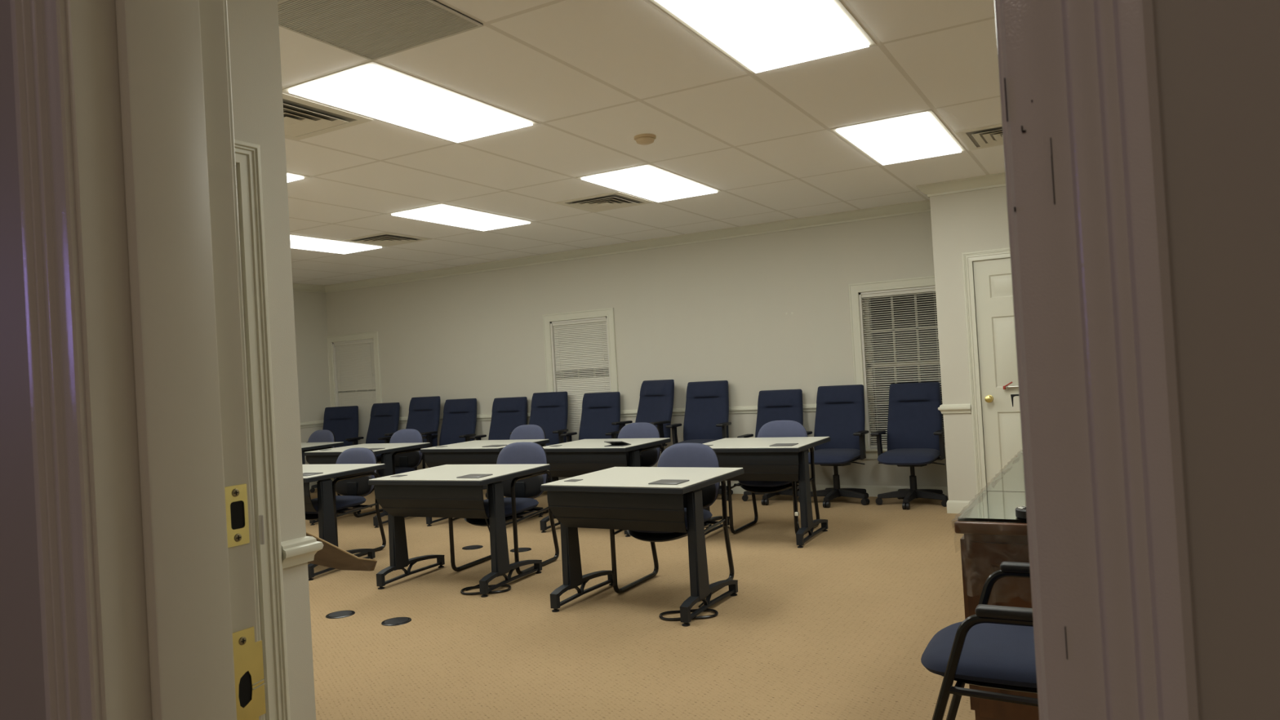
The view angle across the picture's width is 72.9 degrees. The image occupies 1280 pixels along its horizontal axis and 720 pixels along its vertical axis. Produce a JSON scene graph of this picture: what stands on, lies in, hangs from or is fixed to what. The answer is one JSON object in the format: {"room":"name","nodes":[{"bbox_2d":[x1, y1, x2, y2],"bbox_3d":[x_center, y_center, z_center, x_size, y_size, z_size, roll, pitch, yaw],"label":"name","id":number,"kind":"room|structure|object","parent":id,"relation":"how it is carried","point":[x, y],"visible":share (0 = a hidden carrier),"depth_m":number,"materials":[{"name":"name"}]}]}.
{"room":"hallway","nodes":[
{"label":"hallway","id":0,"kind":"room"},
{"bbox_2d":[226,0,315,719],"bbox_3d":[-4.431,0.274,3.863,7.285,2.692,1.057,-4,-1,29],"label":"wall","id":1,"kind":"structure","parent":0,"point":[253,24],"depth_m":2.49,"materials":[{"name":"beige paint"}]},
{"bbox_2d":[234,138,290,719],"bbox_3d":[-1.275,0.408,2.078,0.109,2.018,0.883,-4,-1,29],"label":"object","id":2,"kind":"structure","parent":1,"relation":"in","point":[247,155],"depth_m":2.41,"materials":[{"name":"beige paint"}]},
{"bbox_2d":[280,536,323,568],"bbox_3d":[-4.144,0.755,4.282,7.318,0.073,0.130,-4,-1,29],"label":"trim","id":3,"kind":"structure","parent":1,"relation":"attached to","point":[297,551],"depth_m":2.49,"materials":[{"name":"beige paint"}]},
{"bbox_2d":[293,291,330,464],"bbox_3d":[-5.846,0.411,8.890,0.120,2.692,6.554,-4,-1,29],"label":"wall","id":4,"kind":"structure","parent":0,"point":[309,308],"depth_m":11.47,"materials":[{"name":"beige paint"}]},
{"bbox_2d":[293,283,325,293],"bbox_3d":[-5.803,-0.894,8.906,0.085,0.092,6.434,-4,-1,29],"label":"trim","id":5,"kind":"structure","parent":4,"relation":"attached to","point":[296,286],"depth_m":11.43,"materials":[{"name":"beige paint"}]},
{"bbox_2d":[300,420,323,427],"bbox_3d":[-5.721,0.897,8.899,0.033,0.073,6.434,-4,-1,29],"label":"trim","id":6,"kind":"structure","parent":4,"relation":"attached to","point":[317,423],"depth_m":11.39,"materials":[{"name":"beige paint"}]},
{"bbox_2d":[309,477,333,489],"bbox_3d":[-5.683,1.698,8.895,0.014,0.103,6.434,-4,-1,29],"label":"baseboard","id":7,"kind":"structure","parent":4,"relation":"attached to","point":[311,483],"depth_m":11.37,"materials":[{"name":"beige paint"}]},
{"bbox_2d":[325,211,947,486],"bbox_3d":[-0.604,0.117,9.777,8.363,2.692,0.140,-4,-1,29],"label":"wall","id":8,"kind":"structure","parent":0,"point":[714,310],"depth_m":9.13,"materials":[{"name":"beige paint"}]},
{"bbox_2d":[326,331,382,407],"bbox_3d":[-3.745,0.483,11.525,0.995,1.663,0.185,-4,-1,29],"label":"window","id":9,"kind":"structure","parent":8,"relation":"in","point":[331,340],"depth_m":11.55,"materials":[{"name":"beige paint"}]},
{"bbox_2d":[334,340,376,444],"bbox_3d":[-3.758,0.481,11.501,0.735,1.443,0.047,-4,-1,29],"label":"window blind","id":10,"kind":"object","parent":9,"relation":"attached to","point":[355,367],"visible":0.7,"depth_m":11.49,"materials":[{"name":"beige plastic"}]},
{"bbox_2d":[542,307,618,392],"bbox_3d":[-0.628,0.283,9.769,0.990,1.663,0.185,-4,-1,29],"label":"window","id":11,"kind":"structure","parent":8,"relation":"in","point":[607,313],"depth_m":9.76,"materials":[{"name":"beige paint"}]},
{"bbox_2d":[552,318,609,442],"bbox_3d":[-0.642,0.281,9.745,0.730,1.443,0.047,-4,-1,29],"label":"window blind","id":12,"kind":"object","parent":11,"relation":"attached to","point":[582,345],"visible":0.62,"depth_m":9.77,"materials":[{"name":"beige plastic"}]},
{"bbox_2d":[399,404,816,422],"bbox_3d":[-0.650,0.612,9.715,6.192,0.073,0.033,-4,-1,29],"label":"trim","id":13,"kind":"structure","parent":8,"relation":"attached to","point":[806,407],"depth_m":9.11,"materials":[{"name":"beige paint"}]},
{"bbox_2d":[324,199,930,293],"bbox_3d":[-0.778,-1.176,9.718,8.063,0.092,0.085,-4,-1,29],"label":"trim","id":14,"kind":"structure","parent":8,"relation":"attached to","point":[924,206],"depth_m":9.17,"materials":[{"name":"beige paint"}]},
{"bbox_2d":[720,483,973,513],"bbox_3d":[0.658,1.327,8.572,11.405,0.103,0.771,-4,-1,29],"label":"baseboard","id":15,"kind":"structure","parent":8,"relation":"attached to","point":[873,491],"depth_m":8.06,"materials":[{"name":"beige paint"}]},
{"bbox_2d":[848,275,946,459],"bbox_3d":[2.468,0.084,8.025,0.992,1.663,0.185,-4,-1,29],"label":"window","id":16,"kind":"structure","parent":8,"relation":"in","point":[855,290],"depth_m":8.14,"materials":[{"name":"beige paint"}]},
{"bbox_2d":[861,288,945,447],"bbox_3d":[2.454,0.082,8.001,0.732,1.443,0.047,-4,-1,29],"label":"window blind","id":17,"kind":"object","parent":16,"relation":"attached to","point":[927,290],"visible":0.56,"depth_m":8.05,"materials":[{"name":"beige plastic"}]},
{"bbox_2d":[0,0,1279,719],"bbox_3d":[-0.190,-0.007,0.766,5.320,2.692,0.177,-4,-1,29],"label":"wall","id":18,"kind":"structure","parent":0,"point":[1220,60],"depth_m":0.41,"materials":[{"name":"beige paint"}]},
{"bbox_2d":[9,0,1201,719],"bbox_3d":[-0.121,0.284,0.733,1.006,2.103,0.221,-4,-1,29],"label":"door frame","id":19,"kind":"structure","parent":18,"relation":"in","point":[137,362],"depth_m":0.87,"materials":[{"name":"paint"}]},
{"bbox_2d":[305,488,975,719],"bbox_3d":[-1.374,1.447,4.130,13.000,0.001,11.000,-4,-1,29],"label":"floor","id":20,"kind":"structure","parent":0,"point":[840,625],"depth_m":4.47,"materials":[{"name":"beige carpet"}]},
{"bbox_2d":[303,429,340,495],"bbox_3d":[-3.750,1.226,9.711,0.568,0.840,0.602,-4,-1,29],"label":"chair","id":21,"kind":"object","parent":20,"relation":"on","point":[324,435],"visible":0.16,"depth_m":9.89,"materials":[{"name":"blue fabric"}]},
{"bbox_2d":[301,441,344,464],"bbox_3d":[-3.833,1.290,9.433,0.894,0.716,0.796,-4,-1,26],"label":"desk","id":22,"kind":"object","parent":20,"relation":"on","point":[304,446],"visible":0.02,"depth_m":9.36,"materials":[{"name":"white laminate"}]},
{"bbox_2d":[306,405,359,493],"bbox_3d":[-3.898,1.138,11.064,0.641,1.062,0.643,-3,-1,3],"label":"office chair","id":23,"kind":"object","parent":20,"relation":"on","point":[343,421],"visible":0.38,"depth_m":11.27,"materials":[{"name":"blue fabric"}]},
{"bbox_2d":[325,610,355,618],"bbox_3d":[-1.740,1.475,5.026,0.164,0.008,0.164,-4,-1,29],"label":"floor outlet","id":24,"kind":"object","parent":20,"relation":"on","point":[340,614],"visible":1,"depth_m":5.00,"materials":[{"name":"black metal"}]},
{"bbox_2d":[306,531,377,571],"bbox_3d":[-1.429,1.014,3.085,1.106,0.849,0.360,-4,-1,29],"label":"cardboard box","id":25,"kind":"object","parent":20,"relation":"on","point":[331,555],"visible":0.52,"depth_m":3.01,"materials":[{"name":"beige cardboard"}]},
{"bbox_2d":[302,463,385,580],"bbox_3d":[-2.512,1.181,6.497,0.894,0.716,0.796,-4,-1,25],"label":"desk","id":26,"kind":"object","parent":20,"relation":"on","point":[322,473],"visible":0.29,"depth_m":6.14,"materials":[{"name":"white laminate"}]},
{"bbox_2d":[305,447,386,556],"bbox_3d":[-2.407,1.130,6.866,0.568,0.813,0.602,-4,-1,25],"label":"chair","id":27,"kind":"object","parent":20,"relation":"on","point":[353,488],"visible":0.64,"depth_m":6.93,"materials":[{"name":"blue fabric"}]},
{"bbox_2d":[303,442,430,528],"bbox_3d":[-2.662,1.212,8.543,0.894,0.716,0.796,-4,-1,26],"label":"desk","id":28,"kind":"object","parent":20,"relation":"on","point":[325,456],"visible":0.41,"depth_m":8.32,"materials":[{"name":"white laminate"}]},
{"bbox_2d":[345,402,399,462],"bbox_3d":[-3.349,1.095,10.845,0.641,1.080,0.643,-4,-1,26],"label":"office chair","id":29,"kind":"object","parent":20,"relation":"on","point":[384,417],"visible":0.44,"depth_m":11.01,"materials":[{"name":"blue fabric"}]},
{"bbox_2d":[352,428,425,517],"bbox_3d":[-2.518,1.144,8.810,0.568,0.840,0.602,-4,-1,24],"label":"chair","id":30,"kind":"object","parent":20,"relation":"on","point":[402,461],"visible":0.45,"depth_m":8.95,"materials":[{"name":"blue fabric"}]},
{"bbox_2d":[381,617,411,626],"bbox_3d":[-1.353,1.450,4.811,0.164,0.008,0.164,-4,-1,29],"label":"floor outlet","id":31,"kind":"object","parent":20,"relation":"on","point":[397,620],"visible":1,"depth_m":4.79,"materials":[{"name":"black plastic"}]},
{"bbox_2d":[384,395,440,470],"bbox_3d":[-2.721,1.024,10.376,0.641,1.138,0.643,-4,-1,25],"label":"office chair","id":32,"kind":"object","parent":20,"relation":"on","point":[424,415],"visible":0.43,"depth_m":10.53,"materials":[{"name":"blue fabric"}]},
{"bbox_2d":[422,398,476,445],"bbox_3d":[-2.244,1.019,10.223,0.641,1.090,0.643,-4,-1,22],"label":"office chair","id":33,"kind":"object","parent":20,"relation":"on","point":[460,415],"visible":0.47,"depth_m":10.39,"materials":[{"name":"blue fabric"}]},
{"bbox_2d":[368,463,550,597],"bbox_3d":[-1.169,1.095,5.769,0.894,0.716,0.796,-4,-1,26],"label":"desk","id":34,"kind":"object","parent":20,"relation":"on","point":[446,491],"visible":1,"depth_m":5.50,"materials":[{"name":"white laminate"}]},
{"bbox_2d":[460,519,511,595],"bbox_3d":[-0.972,1.207,5.391,0.290,0.462,0.253,-3,-1,-37],"label":"power cable","id":35,"kind":"object","parent":34,"relation":"hanging from","point":[466,588],"visible":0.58,"depth_m":5.37,"materials":[{"name":"black rubber"}]},
{"bbox_2d":[462,545,483,550],"bbox_3d":[-1.315,1.470,6.800,0.164,0.008,0.164,-4,-1,29],"label":"floor outlet","id":36,"kind":"object","parent":20,"relation":"on","point":[470,547],"visible":1,"depth_m":6.77,"materials":[{"name":"black plastic"}]},
{"bbox_2d":[420,439,549,526],"bbox_3d":[-1.419,1.135,8.085,0.894,0.716,0.796,-4,-1,28],"label":"desk","id":37,"kind":"object","parent":20,"relation":"on","point":[476,451],"visible":0.46,"depth_m":7.85,"materials":[{"name":"white laminate"}]},
{"bbox_2d":[470,396,527,497],"bbox_3d":[-1.591,0.981,9.855,0.641,1.082,0.643,-4,-1,22],"label":"office chair","id":38,"kind":"object","parent":20,"relation":"on","point":[508,414],"visible":0.34,"depth_m":10.04,"materials":[{"name":"blue fabric"}]},
{"bbox_2d":[448,441,559,574],"bbox_3d":[-0.944,1.023,6.088,0.568,0.840,0.602,-4,-1,25],"label":"chair","id":39,"kind":"object","parent":20,"relation":"on","point":[519,492],"visible":0.57,"depth_m":6.14,"materials":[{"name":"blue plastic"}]},
{"bbox_2d":[510,547,531,552],"bbox_3d":[-0.908,1.444,6.594,0.164,0.008,0.164,-4,-1,29],"label":"floor outlet","id":40,"kind":"object","parent":20,"relation":"on","point":[520,549],"visible":0.85,"depth_m":6.57,"materials":[{"name":"black plastic"}]},
{"bbox_2d":[509,424,548,518],"bbox_3d":[-1.208,1.063,8.325,0.568,0.840,0.602,-4,-1,29],"label":"chair","id":41,"kind":"object","parent":20,"relation":"on","point":[526,431],"visible":0.13,"depth_m":8.52,"materials":[{"name":"blue fabric"}]},
{"bbox_2d":[509,391,568,445],"bbox_3d":[-1.097,0.929,9.576,0.641,1.122,0.643,-4,-1,22],"label":"office chair","id":42,"kind":"object","parent":20,"relation":"on","point":[549,410],"visible":0.41,"depth_m":9.74,"materials":[{"name":"blue fabric"}]},
{"bbox_2d":[560,391,620,442],"bbox_3d":[-0.505,0.906,9.242,0.641,1.092,0.643,-4,-1,24],"label":"office chair","id":43,"kind":"object","parent":20,"relation":"on","point":[599,410],"visible":0.42,"depth_m":9.41,"materials":[{"name":"blue fabric"}]},
{"bbox_2d":[539,437,671,537],"bbox_3d":[-0.295,1.044,7.417,0.894,0.753,0.796,-4,-1,29],"label":"desk","id":44,"kind":"object","parent":20,"relation":"on","point":[583,456],"visible":0.51,"depth_m":7.13,"materials":[{"name":"white laminate"}]},
{"bbox_2d":[617,422,664,466],"bbox_3d":[-0.103,0.991,7.633,0.568,0.840,0.602,-4,-1,27],"label":"chair","id":45,"kind":"object","parent":20,"relation":"on","point":[650,455],"visible":0.25,"depth_m":7.78,"materials":[{"name":"blue fabric"}]},
{"bbox_2d":[540,466,744,626],"bbox_3d":[0.047,1.016,4.958,0.894,0.716,0.796,-4,-1,30],"label":"desk","id":46,"kind":"object","parent":20,"relation":"on","point":[650,499],"visible":0.96,"depth_m":4.70,"materials":[{"name":"grey laminate"}]},
{"bbox_2d":[611,379,674,450],"bbox_3d":[0.033,0.818,8.916,0.641,1.198,0.643,-4,-1,43],"label":"office chair","id":47,"kind":"object","parent":20,"relation":"on","point":[655,405],"visible":0.45,"depth_m":9.03,"materials":[{"name":"blue fabric"}]},
{"bbox_2d":[609,443,734,593],"bbox_3d":[0.202,0.947,5.218,0.568,0.840,0.602,-4,-1,29],"label":"chair","id":48,"kind":"object","parent":20,"relation":"on","point":[680,455],"visible":0.37,"depth_m":5.29,"materials":[{"name":"blue fabric"}]},
{"bbox_2d":[658,601,718,621],"bbox_3d":[0.236,1.109,4.653,0.313,0.503,0.290,-3,-1,-7],"label":"power cable","id":49,"kind":"object","parent":20,"relation":"on","point":[715,611],"visible":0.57,"depth_m":4.56,"materials":[{"name":"black rubber"}]},
{"bbox_2d":[666,380,733,500],"bbox_3d":[0.602,0.801,8.618,0.641,1.160,0.643,-4,-1,26],"label":"office chair","id":50,"kind":"object","parent":20,"relation":"on","point":[706,416],"visible":0.62,"depth_m":8.77,"materials":[{"name":"blue fabric"}]},
{"bbox_2d":[702,436,830,547],"bbox_3d":[0.930,0.983,6.640,0.894,0.716,0.796,-4,-1,28],"label":"desk","id":51,"kind":"object","parent":20,"relation":"on","point":[761,459],"visible":0.67,"depth_m":6.28,"materials":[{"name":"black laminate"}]},
{"bbox_2d":[794,481,799,529],"bbox_3d":[1.136,1.065,6.250,0.035,0.482,0.101,-3,-1,0],"label":"power cable","id":52,"kind":"object","parent":51,"relation":"hanging from","point":[797,513],"visible":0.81,"depth_m":6.28,"materials":[{"name":"black plastic"}]},
{"bbox_2d":[737,389,803,505],"bbox_3d":[1.272,0.818,8.265,0.641,1.040,0.643,-4,-1,29],"label":"office chair","id":53,"kind":"object","parent":20,"relation":"on","point":[782,404],"visible":0.38,"depth_m":8.43,"materials":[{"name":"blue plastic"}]},
{"bbox_2d":[727,420,819,533],"bbox_3d":[1.056,0.915,6.820,0.568,0.840,0.602,-4,-1,29],"label":"chair","id":54,"kind":"object","parent":20,"relation":"on","point":[775,428],"visible":0.42,"depth_m":6.83,"materials":[{"name":"blue fabric"}]},
{"bbox_2d":[806,384,869,507],"bbox_3d":[1.778,0.775,7.934,0.641,1.060,0.643,-4,-1,31],"label":"office chair","id":55,"kind":"object","parent":20,"relation":"on","point":[840,414],"visible":0.91,"depth_m":8.02,"materials":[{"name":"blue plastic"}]},
{"bbox_2d":[871,382,948,509],"bbox_3d":[2.381,0.739,7.617,0.641,1.054,0.643,-4,-1,30],"label":"office chair","id":56,"kind":"object","parent":20,"relation":"on","point":[915,433],"visible":0.98,"depth_m":7.71,"materials":[{"name":"blue fabric"}]},
{"bbox_2d":[920,561,1038,719],"bbox_3d":[1.103,0.773,2.334,0.767,1.020,0.536,-4,-1,29],"label":"armchair","id":57,"kind":"object","parent":20,"relation":"on","point":[994,646],"visible":0.42,"depth_m":2.23,"materials":[{"name":"blue fabric"}]},
{"bbox_2d":[954,520,1039,719],"bbox_3d":[1.921,0.877,3.704,0.735,0.748,2.223,-4,-1,29],"label":"credenza","id":58,"kind":"object","parent":20,"relation":"on","point":[984,545],"visible":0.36,"depth_m":2.86,"materials":[{"name":"red wood"}]},
{"bbox_2d":[957,491,1026,523],"bbox_3d":[1.517,0.512,3.011,0.689,0.010,0.595,-4,-1,29],"label":"glass","id":59,"kind":"object","parent":58,"relation":"on","point":[988,506],"visible":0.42,"depth_m":3.07,"materials":[{"name":"white"}]},
{"bbox_2d":[1015,506,1026,519],"bbox_3d":[1.290,0.502,2.854,0.096,0.032,0.096,-4,-1,29],"label":"holder","id":60,"kind":"object","parent":59,"relation":"on","point":[1020,512],"visible":0.39,"depth_m":2.84,"materials":[{"name":"black plastic"}]},
{"bbox_2d":[983,450,1025,492],"bbox_3d":[2.042,0.492,3.945,0.689,0.010,1.540,-4,-1,29],"label":"glass","id":61,"kind":"object","parent":58,"relation":"on","point":[1011,478],"visible":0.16,"depth_m":3.71,"materials":[{"name":"clear glass"}]},
{"bbox_2d":[279,0,1004,285],"bbox_3d":[-1.530,-1.240,4.160,13.000,0.001,11.000,-4,-1,29],"label":"ceiling","id":62,"kind":"structure","parent":0,"point":[595,76],"depth_m":4.97,"materials":[{"name":"tile"}]},
{"bbox_2d":[286,172,309,182],"bbox_3d":[-2.687,-1.154,5.232,0.586,0.014,1.195,-4,-1,29],"label":"recessed light","id":63,"kind":"object","parent":62,"relation":"in","point":[291,176],"visible":0.14,"depth_m":5.56,"materials":[{"name":"white plastic"}]},
{"bbox_2d":[286,173,303,182],"bbox_3d":[-2.687,-1.153,5.232,0.533,0.010,1.146,-4,-1,29],"label":"diffuser","id":64,"kind":"object","parent":63,"relation":"attached to","point":[291,177],"depth_m":5.57,"materials":[{"name":"white plastic"}]},
{"bbox_2d":[282,93,373,140],"bbox_3d":[-1.776,-1.214,4.369,0.586,0.017,0.586,-4,-1,29],"label":"ceiling vent","id":65,"kind":"object","parent":62,"relation":"in","point":[304,118],"visible":0.59,"depth_m":4.40,"materials":[{"name":"silver metal"}]},
{"bbox_2d":[289,234,384,253],"bbox_3d":[-3.083,-1.098,8.253,0.586,0.014,1.195,-4,-1,29],"label":"recessed light","id":66,"kind":"object","parent":62,"relation":"in","point":[297,242],"visible":0.62,"depth_m":8.31,"materials":[{"name":"white plastic"}]},
{"bbox_2d":[277,0,483,61],"bbox_3d":[-1.014,-1.275,3.240,0.598,0.008,0.598,-4,-1,29],"label":"ceiling vent","id":67,"kind":"object","parent":62,"relation":"in","point":[372,30],"visible":0.88,"depth_m":3.27,"materials":[{"name":"grey metal"}]},
{"bbox_2d":[340,232,431,246],"bbox_3d":[-2.404,-1.135,8.220,0.586,0.017,0.586,-4,-1,29],"label":"ceiling vent","id":68,"kind":"object","parent":62,"relation":"in","point":[385,239],"visible":1,"depth_m":8.18,"materials":[{"name":"silver metal"}]},
{"bbox_2d":[282,61,538,142],"bbox_3d":[-1.096,-1.256,4.336,0.586,0.014,1.195,-4,-1,29],"label":"recessed light","id":69,"kind":"object","parent":62,"relation":"in","point":[372,89],"visible":0.95,"depth_m":4.21,"materials":[{"name":"white plastic"}]},
{"bbox_2d":[387,203,533,231],"bbox_3d":[-1.493,-1.200,7.357,0.586,0.014,1.195,-4,-1,29],"label":"recessed light","id":70,"kind":"object","parent":62,"relation":"in","point":[441,213],"visible":1,"depth_m":7.25,"materials":[{"name":"white plastic"}]},
{"bbox_2d":[555,191,653,212],"bbox_3d":[-0.283,-1.271,7.025,0.586,0.017,0.586,-4,-1,29],"label":"ceiling vent","id":71,"kind":"object","parent":62,"relation":"in","point":[615,200],"visible":1,"depth_m":6.99,"materials":[{"name":"white metal"}]},
{"bbox_2d":[634,133,656,145],"bbox_3d":[0.030,-1.298,5.115,0.130,0.043,0.130,-4,-1,29],"label":"smoke detector","id":72,"kind":"object","parent":62,"relation":"attached to","point":[642,139],"visible":1,"depth_m":5.08,"materials":[{"name":"beige plastic"}]},
{"bbox_2d":[576,164,721,202],"bbox_3d":[0.098,-1.302,6.461,0.586,0.014,1.195,-4,-1,29],"label":"recessed light","id":73,"kind":"object","parent":62,"relation":"in","point":[647,181],"visible":1,"depth_m":6.35,"materials":[{"name":"white plastic"}]},
{"bbox_2d":[649,0,875,73],"bbox_3d":[0.495,-1.359,3.439,0.586,0.014,1.195,-4,-1,29],"label":"recessed light","id":74,"kind":"object","parent":62,"relation":"in","point":[759,36],"visible":1,"depth_m":3.54,"materials":[{"name":"white plastic"}]},
{"bbox_2d":[830,110,965,164],"bbox_3d":[1.689,-1.405,5.565,0.586,0.014,1.195,-4,-1,29],"label":"recessed light","id":75,"kind":"object","parent":62,"relation":"in","point":[920,135],"visible":1,"depth_m":5.45,"materials":[{"name":"white plastic"}]},
{"bbox_2d":[955,123,1003,150],"bbox_3d":[2.369,-1.442,5.532,0.586,0.017,0.586,-4,-1,29],"label":"ceiling vent","id":76,"kind":"object","parent":62,"relation":"in","point":[987,136],"visible":0.31,"depth_m":5.56,"materials":[{"name":"silver metal"}]},
{"bbox_2d":[929,186,1010,501],"bbox_3d":[4.093,-0.191,6.616,3.342,2.692,0.757,-4,-1,29],"label":"wall","id":77,"kind":"structure","parent":0,"point":[974,220],"depth_m":7.03,"materials":[{"name":"beige paint"}]},
{"bbox_2d":[937,403,971,413],"bbox_3d":[2.741,0.389,7.370,0.252,0.073,0.790,-4,-1,29],"label":"trim","id":78,"kind":"structure","parent":77,"relation":"attached to","point":[944,408],"depth_m":7.03,"materials":[{"name":"beige paint"}]},
{"bbox_2d":[915,172,1005,198],"bbox_3d":[3.960,-1.485,6.614,3.427,0.092,0.842,-4,-1,29],"label":"trim","id":79,"kind":"structure","parent":77,"relation":"attached to","point":[998,180],"depth_m":6.94,"materials":[{"name":"beige paint"}]},
{"bbox_2d":[961,247,1022,497],"bbox_3d":[3.100,0.159,6.786,0.966,2.112,0.174,-4,-1,29],"label":"door","id":80,"kind":"structure","parent":77,"relation":"in","point":[1001,435],"depth_m":6.92,"materials":[{"name":"beige paint"}]},
{"bbox_2d":[1003,381,1018,391],"bbox_3d":[2.936,0.205,6.830,0.132,0.073,0.043,-4,-1,29],"label":"door lock","id":81,"kind":"object","parent":80,"relation":"attached to","point":[1006,387],"visible":0.96,"depth_m":6.83,"materials":[{"name":"silver metal"}]},
{"bbox_2d":[1010,393,1019,409],"bbox_3d":[3.070,0.322,6.780,0.310,0.130,0.001,-4,-1,29],"label":"paper sign","id":82,"kind":"object","parent":80,"relation":"attached to","point":[1015,400],"visible":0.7,"depth_m":6.84,"materials":[{"name":"beige paper"}]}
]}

